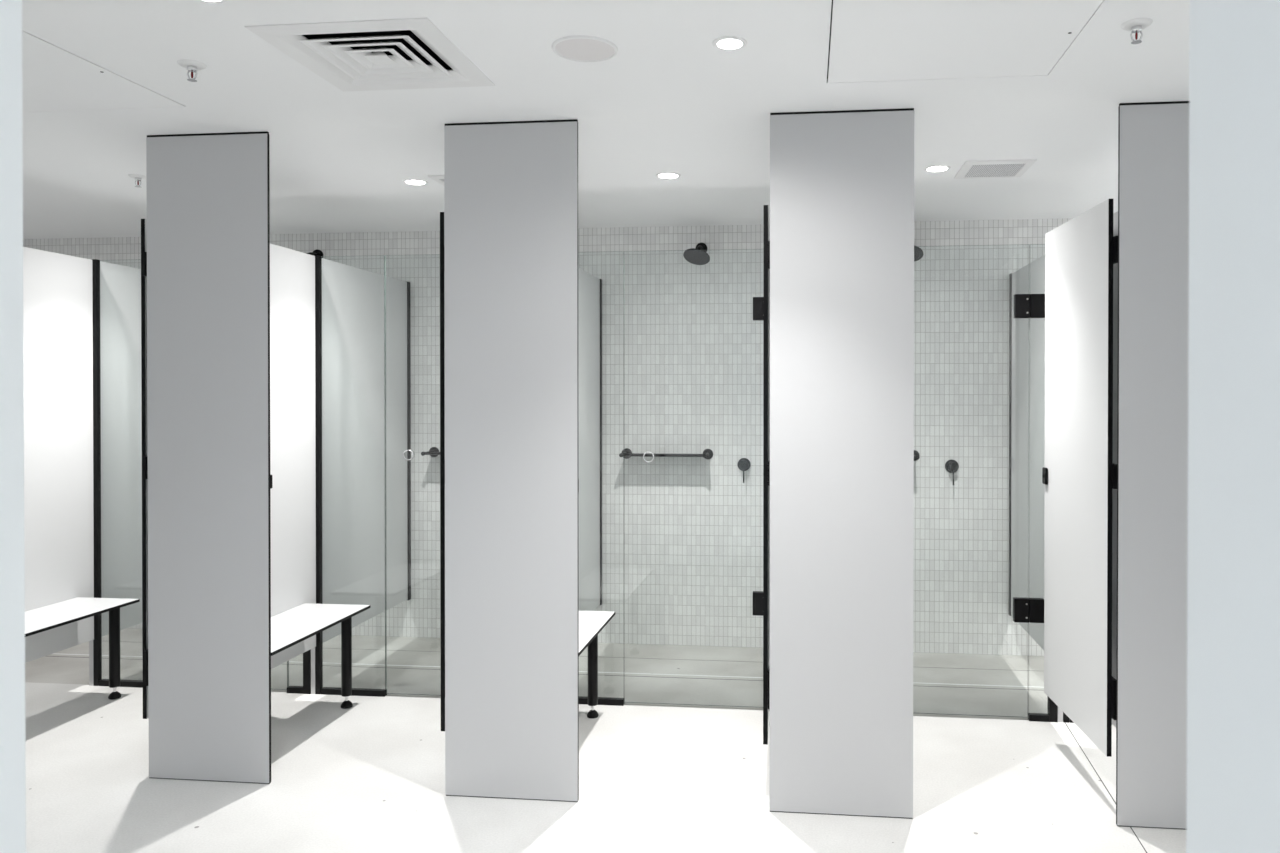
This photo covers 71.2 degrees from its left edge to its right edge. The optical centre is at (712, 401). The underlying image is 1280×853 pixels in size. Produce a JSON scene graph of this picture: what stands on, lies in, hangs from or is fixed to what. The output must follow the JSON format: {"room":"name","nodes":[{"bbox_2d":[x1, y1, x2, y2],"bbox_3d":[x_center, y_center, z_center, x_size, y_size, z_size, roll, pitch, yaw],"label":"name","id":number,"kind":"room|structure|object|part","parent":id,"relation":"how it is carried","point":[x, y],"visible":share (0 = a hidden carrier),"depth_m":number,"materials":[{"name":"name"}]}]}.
{"room":"changing room","nodes":[
{"label":"changing room","id":0,"kind":"room"},
{"bbox_2d":[23,218,1072,655],"bbox_3d":[-0.841,0.198,5.214,7.518,2.400,0.100,0,0,6],"label":"wall","id":1,"kind":"structure","parent":0,"point":[694,344],"depth_m":5.07,"materials":[{"name":"tile"}]},
{"bbox_2d":[306,249,322,257],"bbox_3d":[-2.377,-0.834,5.205,0.148,0.141,0.229,0,0,6],"label":"shower","id":2,"kind":"object","parent":1,"relation":"attached to","point":[315,252],"visible":0.07,"depth_m":5.30,"materials":[{"name":"black metal"}]},
{"bbox_2d":[421,447,439,456],"bbox_3d":[-1.415,0.300,5.145,0.530,0.060,0.159,0,0,6],"label":"shower shelf","id":3,"kind":"object","parent":1,"relation":"attached to","point":[434,451],"visible":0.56,"depth_m":5.10,"materials":[{"name":"black metal"}]},
{"bbox_3d":[-1.422,0.301,5.083,0.458,0.015,0.015,0,0,6],"label":"rail","id":4,"kind":"part","parent":3,"relation":"part of","materials":[{"name":"black metal"}]},
{"bbox_2d":[50,656,1028,689],"bbox_3d":[-0.908,1.403,4.593,7.318,0.003,0.005,0,0,6],"label":"trim","id":5,"kind":"structure","parent":1,"relation":"attached to","point":[50,656],"depth_m":4.53,"materials":[{"name":"grey"}]},
{"bbox_2d":[53,653,1043,687],"bbox_3d":[-0.904,1.403,4.638,7.318,0.003,0.012,0,0,6],"label":"trim","id":6,"kind":"structure","parent":1,"relation":"attached to","point":[53,653],"depth_m":4.57,"materials":[{"name":"white"}]},
{"bbox_2d":[120,641,1028,670],"bbox_3d":[-0.876,1.401,4.901,7.318,0.003,0.003,0,0,6],"label":"trim","id":7,"kind":"structure","parent":1,"relation":"attached to","point":[120,641],"depth_m":4.83,"materials":[{"name":"grey"}]},
{"bbox_2d":[619,448,712,458],"bbox_3d":[-0.268,0.301,5.024,0.530,0.060,0.159,0,0,6],"label":"shower shelf","id":8,"kind":"object","parent":1,"relation":"attached to","point":[707,453],"visible":0.91,"depth_m":4.97,"materials":[{"name":"black metal"}]},
{"bbox_3d":[-0.267,0.302,5.030,0.452,0.005,0.122,0,0,6],"label":"shelf plate","id":9,"kind":"part","parent":8,"relation":"part of","materials":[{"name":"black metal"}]},
{"bbox_3d":[-0.274,0.302,4.962,0.458,0.015,0.015,0,0,6],"label":"rail","id":10,"kind":"part","parent":8,"relation":"part of","materials":[{"name":"black metal"}]},
{"bbox_2d":[683,243,709,264],"bbox_3d":[-0.083,-0.832,4.962,0.148,0.141,0.229,0,0,6],"label":"shower","id":11,"kind":"object","parent":1,"relation":"attached to","point":[698,255],"visible":1,"depth_m":4.92,"materials":[{"name":"black metal"}]},
{"bbox_2d":[738,458,750,482],"bbox_3d":[0.177,0.391,5.029,0.074,0.137,0.056,0,0,6],"label":"shower mixer","id":12,"kind":"object","parent":1,"relation":"attached to","point":[744,464],"visible":1,"depth_m":5.02,"materials":[{"name":"black metal"}]},
{"bbox_3d":[0.179,0.359,5.053,0.074,0.074,0.008,0,0,6],"label":"plate","id":13,"kind":"part","parent":12,"relation":"part of","materials":[{"name":"black metal"}]},
{"bbox_2d":[914,450,919,460],"bbox_3d":[0.879,0.303,4.902,0.530,0.060,0.159,0,0,6],"label":"shower shelf","id":14,"kind":"object","parent":1,"relation":"attached to","point":[916,454],"visible":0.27,"depth_m":4.94,"materials":[{"name":"black metal"}]},
{"bbox_2d":[914,245,922,260],"bbox_3d":[1.064,-0.830,4.840,0.148,0.141,0.229,0,0,6],"label":"shower","id":15,"kind":"object","parent":1,"relation":"attached to","point":[918,253],"visible":0.2,"depth_m":4.78,"materials":[{"name":"black metal"}]},
{"bbox_2d":[945,460,958,484],"bbox_3d":[1.324,0.393,4.907,0.074,0.137,0.056,0,0,6],"label":"shower mixer","id":16,"kind":"object","parent":1,"relation":"attached to","point":[951,466],"visible":1,"depth_m":4.89,"materials":[{"name":"black metal"}]},
{"bbox_3d":[1.326,0.361,4.931,0.074,0.074,0.008,0,0,6],"label":"plate","id":17,"kind":"part","parent":16,"relation":"part of","materials":[{"name":"black metal"}]},
{"bbox_2d":[25,629,1185,852],"bbox_3d":[-1.286,1.456,1.023,7.518,0.060,8.545,0,0,6],"label":"floor","id":18,"kind":"structure","parent":0,"point":[368,776],"depth_m":3.35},
{"bbox_2d":[23,247,141,685],"bbox_3d":[-3.052,0.352,4.419,0.036,2.100,1.946,0,0,6],"label":"wall","id":19,"kind":"structure","parent":18,"relation":"on","point":[57,288],"depth_m":4.27,"materials":[{"name":"white laminate"}]},
{"bbox_3d":[-3.100,0.242,3.913,0.013,1.867,0.931,0,0,6],"label":"panel","id":20,"kind":"part","parent":19,"relation":"part of","materials":[{"name":"white laminate"}]},
{"bbox_3d":[-3.061,0.354,4.394,0.022,2.097,0.024,0,0,6],"label":"post","id":21,"kind":"part","parent":19,"relation":"part of","materials":[{"name":"silver metal"}]},
{"bbox_3d":[-2.996,0.236,4.896,0.013,1.867,0.982,0,0,6],"label":"panel","id":22,"kind":"part","parent":19,"relation":"part of","materials":[{"name":"clear glass"}]},
{"bbox_2d":[25,597,139,699],"bbox_3d":[-2.933,1.176,3.882,0.325,0.461,0.764,0,0,6],"label":"bench","id":23,"kind":"object","parent":18,"relation":"on","point":[48,617],"visible":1,"depth_m":4.11,"materials":[{"name":"white laminate"}]},
{"bbox_3d":[-2.933,0.952,3.881,0.325,0.013,0.764,0,0,6],"label":"seat","id":24,"kind":"part","parent":23,"relation":"part of","materials":[{"name":"white laminate"}]},
{"bbox_3d":[-2.828,1.161,4.210,0.045,0.377,0.045,0,0,6],"label":"leg","id":25,"kind":"part","parent":23,"relation":"part of","materials":[{"name":"black metal"}]},
{"bbox_2d":[92,259,142,687],"bbox_3d":[-2.876,0.353,4.375,0.346,2.100,0.028,0,0,6],"label":"screen","id":26,"kind":"object","parent":18,"relation":"on","point":[97,642],"visible":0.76,"depth_m":4.38,"materials":[{"name":"clear glass"}]},
{"bbox_2d":[146,131,271,783],"bbox_3d":[-1.868,0.210,3.312,0.478,2.400,0.034,0,0,6],"label":"panel","id":27,"kind":"object","parent":18,"relation":"on","point":[210,479],"visible":1,"depth_m":3.29,"materials":[{"name":"grey laminate"}]},
{"bbox_2d":[141,219,148,718],"bbox_3d":[-2.122,0.254,3.675,0.032,1.887,0.672,0,0,3],"label":"door","id":28,"kind":"structure","parent":27,"relation":"attached to","point":[143,221],"depth_m":3.36,"materials":[{"name":"white laminate"}]},
{"bbox_2d":[273,661,287,689],"bbox_3d":[-2.374,0.349,4.321,0.658,2.085,0.034,0,0,6],"label":"shower door","id":29,"kind":"structure","parent":18,"relation":"on","point":[287,661],"depth_m":4.29,"materials":[{"name":"clear glass"}]},
{"bbox_2d":[287,649,310,693],"bbox_3d":[-1.987,0.354,4.280,0.120,2.100,0.032,0,0,6],"label":"screen","id":30,"kind":"object","parent":18,"relation":"on","point":[306,688],"visible":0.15,"depth_m":4.27,"materials":[{"name":"clear glass"}]},
{"bbox_2d":[271,603,370,708],"bbox_3d":[-1.786,1.177,3.761,0.325,0.461,0.764,0,0,6],"label":"bench","id":31,"kind":"object","parent":18,"relation":"on","point":[290,627],"visible":0.54,"depth_m":3.94,"materials":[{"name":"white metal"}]},
{"bbox_3d":[-1.786,0.953,3.759,0.325,0.013,0.764,0,0,6],"label":"seat","id":32,"kind":"part","parent":31,"relation":"part of","materials":[{"name":"white laminate"}]},
{"bbox_3d":[-1.681,1.162,4.088,0.045,0.377,0.045,0,0,6],"label":"leg","id":33,"kind":"part","parent":31,"relation":"part of","materials":[{"name":"black metal"}]},
{"bbox_2d":[270,243,410,693],"bbox_3d":[-1.905,0.354,4.298,0.036,2.100,1.946,0,0,6],"label":"wall","id":34,"kind":"structure","parent":18,"relation":"on","point":[353,450],"depth_m":4.46,"materials":[{"name":"white laminate"}]},
{"bbox_3d":[-1.953,0.244,3.792,0.013,1.867,0.931,0,0,6],"label":"panel","id":35,"kind":"part","parent":34,"relation":"part of","materials":[{"name":"white laminate"}]},
{"bbox_3d":[-1.914,0.355,4.273,0.022,2.097,0.024,0,0,6],"label":"post","id":36,"kind":"part","parent":34,"relation":"part of","materials":[{"name":"silver metal"}]},
{"bbox_3d":[-1.849,0.237,4.775,0.013,1.867,0.982,0,0,6],"label":"panel","id":37,"kind":"part","parent":34,"relation":"part of","materials":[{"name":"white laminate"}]},
{"bbox_2d":[314,255,386,696],"bbox_3d":[-1.729,0.354,4.253,0.346,2.100,0.028,0,0,6],"label":"screen","id":38,"kind":"object","parent":18,"relation":"on","point":[319,689],"visible":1,"depth_m":4.26,"materials":[{"name":"black metal"}]},
{"bbox_2d":[385,254,440,695],"bbox_3d":[-1.227,0.350,4.199,0.658,2.085,0.034,0,0,6],"label":"shower door","id":39,"kind":"structure","parent":18,"relation":"on","point":[413,454],"depth_m":4.23,"materials":[{"name":"clear glass"}]},
{"bbox_3d":[-1.441,0.254,4.222,0.050,0.050,0.016,0,0,6],"label":"finger pull","id":40,"kind":"part","parent":39,"relation":"part of","materials":[{"name":"silver metal"}]},
{"bbox_2d":[444,119,578,801],"bbox_3d":[-0.713,0.212,3.167,0.484,2.400,0.034,0,0,6],"label":"panel","id":41,"kind":"object","parent":18,"relation":"on","point":[511,187],"visible":1,"depth_m":3.15,"materials":[{"name":"grey laminate"}]},
{"bbox_2d":[440,212,444,730],"bbox_3d":[-0.958,0.256,3.551,0.032,1.887,0.672,0,0,3],"label":"door","id":42,"kind":"structure","parent":41,"relation":"attached to","point":[442,271],"depth_m":3.23,"materials":[{"name":"black laminate"}]},
{"bbox_2d":[578,268,601,610],"bbox_3d":[-0.757,0.355,4.176,0.036,2.100,1.946,0,0,6],"label":"wall","id":43,"kind":"structure","parent":18,"relation":"on","point":[589,286],"depth_m":4.88,"materials":[{"name":"white laminate"}]},
{"bbox_2d":[579,611,614,718],"bbox_3d":[-0.638,1.178,3.639,0.325,0.461,0.764,0,0,6],"label":"bench","id":44,"kind":"object","parent":18,"relation":"on","point":[591,623],"visible":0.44,"depth_m":3.94,"materials":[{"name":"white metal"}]},
{"bbox_3d":[-0.534,1.163,3.967,0.045,0.377,0.045,0,0,6],"label":"leg","id":45,"kind":"part","parent":44,"relation":"part of","materials":[{"name":"black metal"}]},
{"bbox_3d":[-0.638,0.954,3.638,0.325,0.013,0.764,0,0,6],"label":"seat","id":46,"kind":"part","parent":44,"relation":"part of","materials":[{"name":"white laminate"}]},
{"bbox_2d":[579,251,623,705],"bbox_3d":[-0.582,0.355,4.132,0.346,2.100,0.028,0,0,6],"label":"screen","id":47,"kind":"object","parent":18,"relation":"on","point":[582,699],"visible":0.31,"depth_m":4.11,"materials":[{"name":"black metal"}]},
{"bbox_3d":[-0.573,0.351,4.131,0.326,2.085,0.010,0,0,6],"label":"glass","id":48,"kind":"part","parent":47,"relation":"part of","materials":[{"name":"grey"}]},
{"bbox_2d":[624,249,763,707],"bbox_3d":[-0.080,0.351,4.077,0.658,2.085,0.034,0,0,6],"label":"shower door","id":49,"kind":"structure","parent":18,"relation":"on","point":[758,302],"depth_m":4.08,"materials":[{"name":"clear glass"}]},
{"bbox_3d":[-0.293,0.256,4.101,0.050,0.050,0.016,0,0,6],"label":"finger pull","id":50,"kind":"part","parent":49,"relation":"part of","materials":[{"name":"silver metal"}]},
{"bbox_2d":[769,108,913,818],"bbox_3d":[0.439,0.213,3.045,0.485,2.400,0.034,0,0,6],"label":"panel","id":51,"kind":"object","parent":18,"relation":"on","point":[842,182],"visible":1,"depth_m":3.03,"materials":[{"name":"grey laminate"}]},
{"bbox_2d":[763,205,769,744],"bbox_3d":[0.211,0.257,3.430,0.032,1.887,0.672,0,0,3],"label":"door","id":52,"kind":"structure","parent":51,"relation":"attached to","point":[766,307],"depth_m":3.11,"materials":[{"name":"black laminate"}]},
{"bbox_2d":[914,244,1029,717],"bbox_3d":[1.067,0.353,3.956,0.658,2.085,0.034,0,0,6],"label":"shower door","id":53,"kind":"structure","parent":18,"relation":"on","point":[1021,301],"depth_m":3.92,"materials":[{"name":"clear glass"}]},
{"bbox_2d":[1028,244,1057,721],"bbox_3d":[1.455,0.358,3.916,0.120,2.100,0.032,0,0,6],"label":"screen","id":54,"kind":"object","parent":18,"relation":"on","point":[1037,301],"visible":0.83,"depth_m":3.91,"materials":[{"name":"black metal"}]},
{"bbox_3d":[1.448,0.353,3.917,0.104,2.085,0.010,0,0,6],"label":"glass","id":55,"kind":"part","parent":54,"relation":"part of","materials":[{"name":"grey"}]},
{"bbox_2d":[1008,211,1117,727],"bbox_3d":[1.537,0.358,3.933,0.036,2.100,1.946,0,0,6],"label":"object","id":56,"kind":"structure","parent":18,"relation":"on","point":[1026,576],"depth_m":4.42,"materials":[{"name":"clear glass"}]},
{"bbox_3d":[1.593,0.241,4.410,0.013,1.867,0.982,0,0,6],"label":"panel","id":57,"kind":"part","parent":56,"relation":"part of","materials":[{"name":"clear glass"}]},
{"bbox_3d":[1.528,0.359,3.908,0.022,2.097,0.024,0,0,6],"label":"post","id":58,"kind":"part","parent":56,"relation":"part of","materials":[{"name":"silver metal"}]},
{"bbox_2d":[1064,722,1146,852],"bbox_3d":[1.397,1.414,3.009,0.004,0.003,1.863,0,0,9],"label":"trim","id":59,"kind":"structure","parent":56,"relation":"attached to","point":[1064,722],"depth_m":3.31,"materials":[{"name":"grey"}]},
{"bbox_3d":[1.489,0.247,3.428,0.013,1.867,0.931,0,0,6],"label":"panel","id":60,"kind":"part","parent":56,"relation":"part of","materials":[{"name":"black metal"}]},
{"bbox_2d":[1063,712,1073,722],"bbox_3d":[1.713,0.358,3.889,0.346,2.100,0.028,0,0,6],"label":"screen","id":61,"kind":"object","parent":18,"relation":"on","point":[1066,719],"visible":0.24,"depth_m":3.90,"materials":[{"name":"black metal"}]},
{"bbox_2d":[1116,101,1188,829],"bbox_3d":[1.589,0.214,2.942,0.484,2.400,0.034,0,0,6],"label":"panel","id":62,"kind":"object","parent":18,"relation":"on","point":[1152,383],"visible":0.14,"depth_m":2.94,"materials":[{"name":"grey laminate"}]},
{"bbox_2d":[1042,199,1117,756],"bbox_3d":[1.359,0.258,3.328,0.032,1.887,0.672,0,0,1],"label":"door","id":63,"kind":"structure","parent":62,"relation":"attached to","point":[1079,473],"depth_m":3.25,"materials":[{"name":"white laminate"}]},
{"bbox_2d":[22,0,1189,238],"bbox_3d":[-1.286,-0.981,1.007,7.518,0.013,8.545,0,0,6],"label":"ceiling","id":64,"kind":"structure","parent":0,"point":[669,99],"depth_m":2.97,"materials":[{"name":"white paint"}]},
{"bbox_2d":[22,30,183,111],"bbox_3d":[-2.129,-0.995,2.688,0.686,0.020,0.682,0,0,6],"label":"access hatch","id":65,"kind":"object","parent":64,"relation":"attached to","point":[54,78],"visible":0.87,"depth_m":2.79,"materials":[{"name":"white paint"}]},
{"bbox_2d":[128,174,145,187],"bbox_3d":[-2.535,-0.970,3.929,0.076,0.049,0.076,0,0,6],"label":"sprinkler","id":66,"kind":"object","parent":64,"relation":"attached to","point":[138,177],"visible":0.94,"depth_m":3.92,"materials":[{"name":"white metal"}]},
{"bbox_2d":[177,59,206,81],"bbox_3d":[-1.520,-0.960,2.599,0.076,0.049,0.076,0,0,6],"label":"sprinkler","id":67,"kind":"object","parent":64,"relation":"attached to","point":[192,66],"visible":1,"depth_m":2.59,"materials":[{"name":"white metal"}]},
{"bbox_2d":[199,0,226,2],"bbox_3d":[-1.220,-0.980,2.146,0.092,0.004,0.092,0,0,6],"label":"recessed light","id":68,"kind":"object","parent":64,"relation":"in","point":[207,1],"visible":1,"depth_m":2.18,"materials":[{"name":"white"}]},
{"bbox_2d":[245,18,494,91],"bbox_3d":[-0.952,-1.081,2.551,0.498,0.206,0.498,0,0,6],"label":"ceiling vent","id":69,"kind":"object","parent":64,"relation":"in","point":[407,53],"visible":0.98,"depth_m":2.56,"materials":[{"name":"white metal"}]},
{"bbox_3d":[-0.952,-0.991,2.552,0.066,0.026,0.066,0,0,6],"label":"plate","id":70,"kind":"part","parent":69,"relation":"part of","materials":[{"name":"white metal"}]},
{"bbox_2d":[403,179,427,184],"bbox_3d":[-1.345,-0.992,4.033,0.112,0.004,0.112,0,0,6],"label":"recessed light","id":71,"kind":"object","parent":64,"relation":"in","point":[407,181],"visible":1,"depth_m":4.03,"materials":[{"name":"white"}]},
{"bbox_2d":[428,175,443,185],"bbox_3d":[-1.095,-0.989,4.036,0.284,0.010,0.284,0,0,6],"label":"ceiling vent","id":72,"kind":"object","parent":64,"relation":"in","point":[438,178],"visible":0.18,"depth_m":3.93,"materials":[{"name":"white"}]},
{"bbox_2d":[552,35,617,61],"bbox_3d":[-0.356,-0.981,2.482,0.184,0.006,0.184,0,0,6],"label":"ceiling speaker","id":73,"kind":"object","parent":64,"relation":"attached to","point":[579,48],"visible":1,"depth_m":2.47,"materials":[{"name":"white"}]},
{"bbox_2d":[656,172,680,178],"bbox_3d":[-0.194,-0.991,3.911,0.112,0.004,0.112,0,0,6],"label":"recessed light","id":74,"kind":"object","parent":64,"relation":"in","point":[665,175],"visible":1,"depth_m":3.91,"materials":[{"name":"white"}]},
{"bbox_2d":[712,36,746,50],"bbox_3d":[0.048,-0.981,2.442,0.096,0.004,0.096,0,0,6],"label":"recessed light","id":75,"kind":"object","parent":64,"relation":"in","point":[729,43],"visible":1,"depth_m":2.44,"materials":[{"name":"white"}]},
{"bbox_2d":[924,165,950,171],"bbox_3d":[0.957,-0.990,3.789,0.112,0.004,0.112,0,0,6],"label":"recessed light","id":76,"kind":"object","parent":64,"relation":"in","point":[934,168],"visible":1,"depth_m":3.78,"materials":[{"name":"white"}]},
{"bbox_2d":[827,0,1103,82],"bbox_3d":[0.649,-0.992,2.393,0.684,0.020,0.682,0,0,6],"label":"access hatch","id":77,"kind":"object","parent":64,"relation":"attached to","point":[870,40],"visible":0.96,"depth_m":2.40,"materials":[{"name":"white paint"}]},
{"bbox_3d":[0.649,-0.999,2.393,0.684,0.006,0.682,0,0,6],"label":"backing frame","id":78,"kind":"part","parent":77,"relation":"part of","materials":[{"name":"grey metal"}]},
{"bbox_2d":[954,159,1036,178],"bbox_3d":[1.199,-0.987,3.793,0.284,0.010,0.284,0,0,6],"label":"ceiling vent","id":79,"kind":"object","parent":64,"relation":"in","point":[1014,167],"visible":1,"depth_m":3.76,"materials":[{"name":"white"}]},
{"bbox_2d":[1120,18,1152,43],"bbox_3d":[1.103,-0.958,2.315,0.076,0.049,0.076,0,0,6],"label":"sprinkler","id":80,"kind":"object","parent":64,"relation":"attached to","point":[1136,25],"visible":1,"depth_m":2.31,"materials":[{"name":"white metal"}]},
{"bbox_2d":[0,0,1279,852],"bbox_3d":[-1.326,0.229,0.635,7.318,2.400,0.380,0,0,6],"label":"wall","id":81,"kind":"structure","parent":0,"point":[1233,563],"depth_m":0.59,"materials":[{"name":"white paint"}]}
]}

